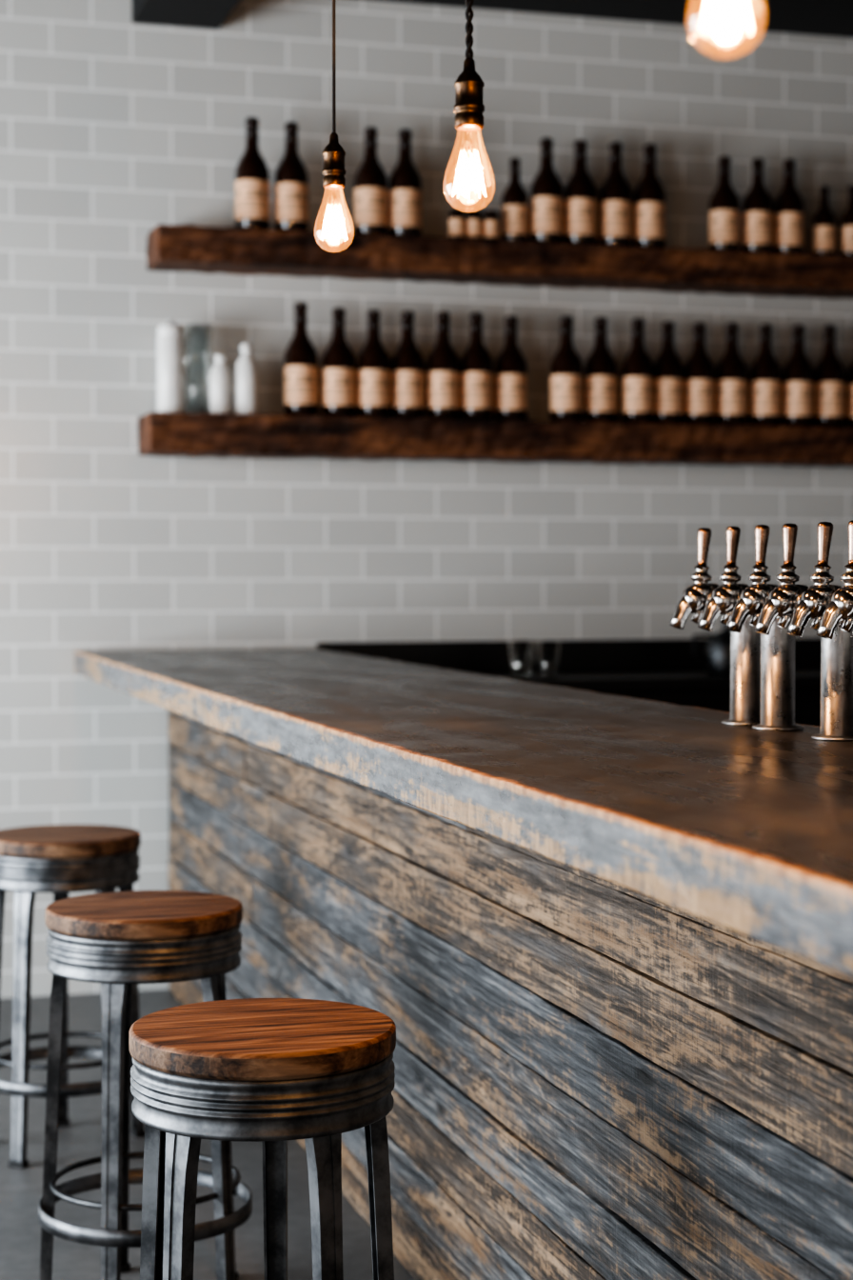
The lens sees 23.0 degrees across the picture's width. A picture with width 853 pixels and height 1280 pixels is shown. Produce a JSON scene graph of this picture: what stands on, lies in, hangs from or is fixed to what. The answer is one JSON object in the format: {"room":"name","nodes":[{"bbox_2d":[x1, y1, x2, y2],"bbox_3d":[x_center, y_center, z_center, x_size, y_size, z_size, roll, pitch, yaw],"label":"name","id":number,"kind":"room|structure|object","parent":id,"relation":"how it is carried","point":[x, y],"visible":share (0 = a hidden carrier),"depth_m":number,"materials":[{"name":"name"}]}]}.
{"room":"bar","nodes":[
{"label":"bar","id":0,"kind":"room"},
{"bbox_2d":[131,0,239,29],"bbox_3d":[0.355,-1.964,2.875,0.290,0.138,8.440,-1,2,-16],"label":"ceiling beam","id":1,"kind":"structure","parent":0,"point":[190,13],"depth_m":6.76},
{"bbox_2d":[0,988,415,1279],"bbox_3d":[0.462,1.349,3.098,8.100,0.100,8.600,-1,2,-16],"label":"floor","id":2,"kind":"structure","parent":0,"point":[21,1190],"depth_m":4.71,"materials":[{"name":"concrete"}]},
{"bbox_2d":[0,824,144,1168],"bbox_3d":[-0.882,0.851,5.098,0.407,0.765,0.409,-1,2,-16],"label":"bar stool","id":3,"kind":"object","parent":2,"relation":"on","point":[60,860],"visible":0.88,"depth_m":4.93,"materials":[{"name":"brown wood"}]},
{"bbox_2d":[38,890,252,1279],"bbox_3d":[-0.540,0.887,4.011,0.408,0.765,0.409,-1,2,-16],"label":"bar stool","id":4,"kind":"object","parent":2,"relation":"on","point":[116,940],"visible":0.97,"depth_m":3.88,"materials":[{"name":"brown wood"}]},
{"bbox_2d":[128,998,396,1279],"bbox_3d":[-0.229,0.921,2.955,0.408,0.765,0.406,-1,2,-16],"label":"bar stool","id":5,"kind":"object","parent":2,"relation":"on","point":[270,1071],"visible":1,"depth_m":2.81,"materials":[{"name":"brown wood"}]},
{"bbox_2d":[74,647,852,1279],"bbox_3d":[0.156,0.704,3.837,0.802,1.141,6.632,-1,2,-16],"label":"bar counter","id":6,"kind":"object","parent":2,"relation":"on","point":[606,941],"depth_m":3.28,"materials":[{"name":"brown wood"}]},
{"bbox_2d":[74,647,852,977],"bbox_3d":[0.156,0.173,3.820,0.802,0.077,6.632,-1,2,-16],"label":"countertop","id":7,"kind":"structure","parent":6,"relation":"on","point":[745,830],"depth_m":2.90,"materials":[{"name":"brown wood"}]},
{"bbox_2d":[670,520,852,740],"bbox_3d":[0.584,-0.016,3.292,0.166,0.334,0.770,-1,2,-16],"label":"tap tower","id":8,"kind":"object","parent":6,"relation":"on","point":[764,621],"visible":1,"depth_m":3.35,"materials":[{"name":"metal"}]},
{"bbox_2d":[316,638,820,726],"bbox_3d":[1.412,0.581,7.363,3.550,1.158,0.593,-1,2,-16],"label":"countertop","id":9,"kind":"structure","parent":2,"relation":"on","point":[667,670],"depth_m":7.23,"materials":[{"name":"metal"}]},
{"bbox_2d":[508,640,531,678],"bbox_3d":[0.306,0.065,6.868,0.076,0.120,0.076,-1,2,-16],"label":"drinking glass","id":10,"kind":"object","parent":9,"relation":"on","point":[509,641],"visible":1,"depth_m":6.86,"materials":[{"name":"clear glass"}]},
{"bbox_2d":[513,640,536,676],"bbox_3d":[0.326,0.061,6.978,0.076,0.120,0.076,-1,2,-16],"label":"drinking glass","id":11,"kind":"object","parent":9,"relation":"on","point":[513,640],"visible":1,"depth_m":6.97,"materials":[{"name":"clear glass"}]},
{"bbox_2d":[537,640,560,678],"bbox_3d":[0.402,0.064,6.896,0.076,0.120,0.076,-1,2,-16],"label":"drinking glass","id":12,"kind":"object","parent":9,"relation":"on","point":[537,641],"visible":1,"depth_m":6.89,"materials":[{"name":"clear glass"}]},
{"bbox_2d":[692,623,730,675],"bbox_3d":[1.027,0.025,7.127,0.229,0.182,0.150,0,2,14],"label":"kettle","id":13,"kind":"object","parent":9,"relation":"on","point":[717,657],"visible":0.46,"depth_m":7.08,"materials":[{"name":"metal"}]},
{"bbox_2d":[0,0,852,998],"bbox_3d":[-0.724,-0.502,7.095,8.100,3.340,0.150,-1,2,-16],"label":"wall","id":14,"kind":"structure","parent":0,"point":[114,129],"depth_m":7.09,"materials":[{"name":"white tile"}]},
{"bbox_2d":[138,411,852,467],"bbox_3d":[0.934,-0.687,7.363,3.870,0.134,0.251,-1,2,-16],"label":"wooden wall shelf","id":15,"kind":"object","parent":14,"relation":"attached to","point":[203,434],"visible":1,"depth_m":7.04,"materials":[{"name":"brown wood"}]},
{"bbox_2d":[156,319,185,413],"bbox_3d":[-0.834,-0.892,6.836,0.092,0.308,0.092,-1,2,-16],"label":"canister","id":16,"kind":"object","parent":15,"relation":"on","point":[170,339],"visible":0.84,"depth_m":6.80,"materials":[{"name":"ceramic"}]},
{"bbox_2d":[181,323,214,412],"bbox_3d":[-0.760,-0.890,6.882,0.120,0.298,0.171,0,2,14],"label":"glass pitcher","id":17,"kind":"object","parent":15,"relation":"on","point":[182,324],"visible":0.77,"depth_m":6.90,"materials":[{"name":"clear glass"}]},
{"bbox_2d":[209,354,231,413],"bbox_3d":[-0.674,-0.836,6.854,0.072,0.195,0.072,-1,2,-16],"label":"ceramic bottle","id":18,"kind":"object","parent":15,"relation":"on","point":[220,375],"visible":0.83,"depth_m":6.83,"materials":[{"name":"white ceramic"}]},
{"bbox_2d":[234,342,259,414],"bbox_3d":[-0.591,-0.857,6.877,0.080,0.237,0.080,-1,2,-16],"label":"ceramic bottle","id":19,"kind":"object","parent":15,"relation":"on","point":[246,374],"visible":0.89,"depth_m":6.85,"materials":[{"name":"white ceramic"}]},
{"bbox_2d":[283,301,318,415],"bbox_3d":[-0.417,-0.930,6.954,0.112,0.378,0.112,-1,2,-24],"label":"beer bottle","id":20,"kind":"object","parent":15,"relation":"on","point":[300,360],"visible":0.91,"depth_m":6.91,"materials":[{"name":"brown glass"}]},
{"bbox_2d":[321,307,356,417],"bbox_3d":[-0.292,-0.924,6.981,0.112,0.363,0.112,-1,2,-25],"label":"beer bottle","id":21,"kind":"object","parent":15,"relation":"on","point":[338,362],"visible":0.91,"depth_m":6.94,"materials":[{"name":"brown glass"}]},
{"bbox_2d":[357,309,390,417],"bbox_3d":[-0.176,-0.923,7.009,0.112,0.359,0.112,-2,2,-41],"label":"beer bottle","id":22,"kind":"object","parent":15,"relation":"on","point":[373,362],"visible":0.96,"depth_m":6.97,"materials":[{"name":"brown glass"}]},
{"bbox_2d":[391,310,424,418],"bbox_3d":[-0.063,-0.925,7.049,0.112,0.361,0.112,-1,2,-32],"label":"beer bottle","id":23,"kind":"object","parent":15,"relation":"on","point":[408,373],"visible":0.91,"depth_m":7.01,"materials":[{"name":"brown glass"}]},
{"bbox_2d":[426,311,459,419],"bbox_3d":[0.057,-0.927,7.080,0.112,0.362,0.112,-1,2,-26],"label":"beer bottle","id":24,"kind":"object","parent":15,"relation":"on","point":[443,367],"visible":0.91,"depth_m":7.04,"materials":[{"name":"brown glass"}]},
{"bbox_2d":[460,312,493,419],"bbox_3d":[0.169,-0.929,7.115,0.112,0.364,0.112,-1,2,-18],"label":"beer bottle","id":25,"kind":"object","parent":15,"relation":"on","point":[476,374],"visible":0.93,"depth_m":7.08,"materials":[{"name":"brown glass"}]},
{"bbox_2d":[494,316,527,419],"bbox_3d":[0.289,-0.927,7.160,0.112,0.357,0.112,-1,2,-36],"label":"beer bottle","id":26,"kind":"object","parent":15,"relation":"on","point":[510,377],"visible":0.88,"depth_m":7.12,"materials":[{"name":"brown glass"}]},
{"bbox_2d":[550,316,582,420],"bbox_3d":[0.481,-0.931,7.204,0.112,0.362,0.112,-2,3,-43],"label":"beer bottle","id":27,"kind":"object","parent":15,"relation":"on","point":[566,366],"visible":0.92,"depth_m":7.16,"materials":[{"name":"brown glass"}]},
{"bbox_2d":[584,317,617,421],"bbox_3d":[0.603,-0.934,7.251,0.112,0.365,0.112,-1,2,-38],"label":"beer bottle","id":28,"kind":"object","parent":15,"relation":"on","point":[600,368],"visible":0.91,"depth_m":7.21,"materials":[{"name":"brown glass"}]},
{"bbox_2d":[621,318,654,422],"bbox_3d":[0.733,-0.934,7.275,0.112,0.364,0.112,-2,3,-43],"label":"beer bottle","id":29,"kind":"object","parent":15,"relation":"on","point":[637,368],"visible":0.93,"depth_m":7.24,"materials":[{"name":"brown glass"}]},
{"bbox_2d":[653,320,683,423],"bbox_3d":[0.843,-0.932,7.319,0.112,0.358,0.112,-1,2,-30],"label":"beer bottle","id":30,"kind":"object","parent":15,"relation":"on","point":[669,370],"visible":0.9,"depth_m":7.28,"materials":[{"name":"brown glass"}]},
{"bbox_2d":[682,321,715,424],"bbox_3d":[0.957,-0.934,7.354,0.112,0.359,0.112,-1,2,-23],"label":"beer bottle","id":31,"kind":"object","parent":15,"relation":"on","point":[699,370],"visible":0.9,"depth_m":7.31,"materials":[{"name":"brown glass"}]},
{"bbox_2d":[715,322,747,424],"bbox_3d":[1.076,-0.936,7.386,0.112,0.361,0.112,-1,2,-32],"label":"beer bottle","id":32,"kind":"object","parent":15,"relation":"on","point":[731,371],"visible":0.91,"depth_m":7.35,"materials":[{"name":"brown glass"}]},
{"bbox_2d":[749,323,781,425],"bbox_3d":[1.201,-0.937,7.419,0.112,0.361,0.112,-2,3,-44],"label":"beer bottle","id":33,"kind":"object","parent":15,"relation":"on","point":[766,375],"visible":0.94,"depth_m":7.38,"materials":[{"name":"brown glass"}]},
{"bbox_2d":[781,324,814,426],"bbox_3d":[1.321,-0.938,7.446,0.112,0.361,0.112,-1,2,-36],"label":"beer bottle","id":34,"kind":"object","parent":15,"relation":"on","point":[798,374],"visible":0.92,"depth_m":7.41,"materials":[{"name":"brown glass"}]},
{"bbox_2d":[813,324,845,427],"bbox_3d":[1.441,-0.942,7.489,0.112,0.366,0.112,-2,3,-41],"label":"beer bottle","id":35,"kind":"object","parent":15,"relation":"on","point":[830,375],"visible":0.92,"depth_m":7.45,"materials":[{"name":"brown glass"}]},
{"bbox_2d":[845,360,852,427],"bbox_3d":[1.564,-0.941,7.523,0.112,0.361,0.112,-1,2,-20],"label":"beer bottle","id":36,"kind":"object","parent":15,"relation":"on","point":[850,374],"visible":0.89,"depth_m":7.50,"materials":[{"name":"brown glass"}]},
{"bbox_2d":[145,223,852,299],"bbox_3d":[0.949,-1.293,7.347,3.839,0.122,0.251,-1,2,-16],"label":"wooden wall shelf","id":37,"kind":"object","parent":14,"relation":"attached to","point":[170,248],"visible":0.99,"depth_m":7.04,"materials":[{"name":"brown wood"}]},
{"bbox_2d":[235,117,269,229],"bbox_3d":[-0.572,-1.526,6.881,0.112,0.374,0.112,-1,2,-24],"label":"beer bottle","id":38,"kind":"object","parent":37,"relation":"on","point":[251,173],"visible":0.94,"depth_m":6.84,"materials":[{"name":"brown glass"}]},
{"bbox_2d":[274,121,308,230],"bbox_3d":[-0.446,-1.524,6.919,0.112,0.366,0.112,-1,2,-19],"label":"beer bottle","id":39,"kind":"object","parent":37,"relation":"on","point":[291,176],"visible":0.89,"depth_m":6.88,"materials":[{"name":"brown glass"}]},
{"bbox_2d":[354,126,387,234],"bbox_3d":[-0.186,-1.526,7.000,0.112,0.366,0.112,-1,2,-35],"label":"beer bottle","id":40,"kind":"object","parent":37,"relation":"on","point":[370,181],"visible":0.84,"depth_m":6.96,"materials":[{"name":"brown glass"}]},
{"bbox_2d":[388,129,421,236],"bbox_3d":[-0.071,-1.528,7.033,0.112,0.366,0.112,-2,3,-44],"label":"beer bottle","id":41,"kind":"object","parent":37,"relation":"on","point":[405,183],"visible":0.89,"depth_m":6.99,"materials":[{"name":"brown glass"}]},
{"bbox_2d":[448,207,465,238],"bbox_3d":[0.103,-1.397,7.052,0.057,0.105,0.057,-1,2,-33],"label":"spice jar","id":42,"kind":"object","parent":37,"relation":"on","point":[457,219],"visible":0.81,"depth_m":7.03,"materials":[{"name":"brown glass"}]},
{"bbox_2d":[465,208,482,239],"bbox_3d":[0.161,-1.398,7.069,0.057,0.105,0.057,-1,2,-33],"label":"spice jar","id":43,"kind":"object","parent":37,"relation":"on","point":[473,220],"visible":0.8,"depth_m":7.04,"materials":[{"name":"brown glass"}]},
{"bbox_2d":[482,209,499,239],"bbox_3d":[0.218,-1.399,7.086,0.057,0.105,0.057,-1,2,-33],"label":"spice jar","id":44,"kind":"object","parent":37,"relation":"on","point":[490,221],"visible":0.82,"depth_m":7.06,"materials":[{"name":"brown glass"}]},
{"bbox_2d":[501,157,528,240],"bbox_3d":[0.301,-1.494,7.141,0.092,0.293,0.092,-2,3,-42],"label":"beer bottle","id":45,"kind":"object","parent":37,"relation":"on","point":[514,199],"visible":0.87,"depth_m":7.11,"materials":[{"name":"brown glass"}]},
{"bbox_2d":[530,137,562,242],"bbox_3d":[0.411,-1.532,7.170,0.112,0.366,0.112,-1,2,-31],"label":"beer bottle","id":46,"kind":"object","parent":37,"relation":"on","point":[547,189],"visible":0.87,"depth_m":7.13,"materials":[{"name":"brown glass"}]},
{"bbox_2d":[563,140,597,243],"bbox_3d":[0.529,-1.533,7.205,0.112,0.366,0.112,-1,2,-22],"label":"beer bottle","id":47,"kind":"object","parent":37,"relation":"on","point":[580,202],"visible":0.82,"depth_m":7.17,"materials":[{"name":"brown glass"}]},
{"bbox_2d":[599,141,632,245],"bbox_3d":[0.654,-1.535,7.245,0.112,0.366,0.112,-1,2,-25],"label":"beer bottle","id":48,"kind":"object","parent":37,"relation":"on","point":[615,205],"visible":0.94,"depth_m":7.21,"materials":[{"name":"brown glass"}]},
{"bbox_2d":[633,143,665,248],"bbox_3d":[0.775,-1.536,7.276,0.112,0.366,0.112,-2,3,-43],"label":"beer bottle","id":49,"kind":"object","parent":37,"relation":"on","point":[650,194],"visible":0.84,"depth_m":7.24,"materials":[{"name":"brown glass"}]},
{"bbox_2d":[709,156,739,250],"bbox_3d":[1.047,-1.526,7.362,0.107,0.341,0.106,-1,2,-33],"label":"beer bottle","id":50,"kind":"object","parent":37,"relation":"on","point":[724,203],"visible":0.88,"depth_m":7.32,"materials":[{"name":"brown glass"}]},
{"bbox_2d":[741,158,773,252],"bbox_3d":[1.168,-1.526,7.392,0.107,0.341,0.106,-1,2,-18],"label":"beer bottle","id":51,"kind":"object","parent":37,"relation":"on","point":[757,227],"visible":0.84,"depth_m":7.36,"materials":[{"name":"brown glass"}]},
{"bbox_2d":[773,159,804,253],"bbox_3d":[1.285,-1.530,7.427,0.108,0.344,0.107,-1,2,-27],"label":"beer bottle","id":52,"kind":"object","parent":37,"relation":"on","point":[789,216],"visible":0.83,"depth_m":7.39,"materials":[{"name":"brown glass"}]},
{"bbox_2d":[812,185,836,255],"bbox_3d":[1.418,-1.487,7.467,0.081,0.256,0.080,-1,2,-18],"label":"beer bottle","id":53,"kind":"object","parent":37,"relation":"on","point":[824,235],"visible":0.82,"depth_m":7.44,"materials":[{"name":"brown glass"}]},
{"bbox_2d":[840,184,852,256],"bbox_3d":[1.523,-1.491,7.488,0.083,0.264,0.083,-1,2,-20],"label":"beer bottle","id":54,"kind":"object","parent":37,"relation":"on","point":[847,222],"visible":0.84,"depth_m":7.46,"materials":[{"name":"brown glass"}]},
{"bbox_2d":[375,0,852,38],"bbox_3d":[0.462,-2.089,2.986,8.100,0.100,8.600,-1,2,-16],"label":"ceiling","id":55,"kind":"structure","parent":0,"point":[834,18],"depth_m":7.24,"materials":[{"name":"black paint"}]},
{"bbox_2d":[314,0,354,252],"bbox_3d":[-0.147,-1.333,3.312,0.100,1.432,0.100,-1,2,-23],"label":"pendant light","id":56,"kind":"object","parent":55,"relation":"hanging from","point":[333,171],"visible":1,"depth_m":3.32,"materials":[{"name":"brown"}]},
{"bbox_2d":[443,0,495,212],"bbox_3d":[0.053,-1.276,2.559,0.100,1.496,0.100,0,2,-1],"label":"pendant light","id":57,"kind":"object","parent":55,"relation":"hanging from","point":[469,108],"visible":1,"depth_m":2.57,"materials":[{"name":"brown"}]},
{"bbox_2d":[687,0,766,58],"bbox_3d":[0.244,-1.235,1.678,0.100,1.521,0.100,2,3,44],"label":"pendant light","id":58,"kind":"object","parent":55,"relation":"hanging from","point":[710,7],"visible":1,"depth_m":1.70,"materials":[{"name":"brown"}]}
]}

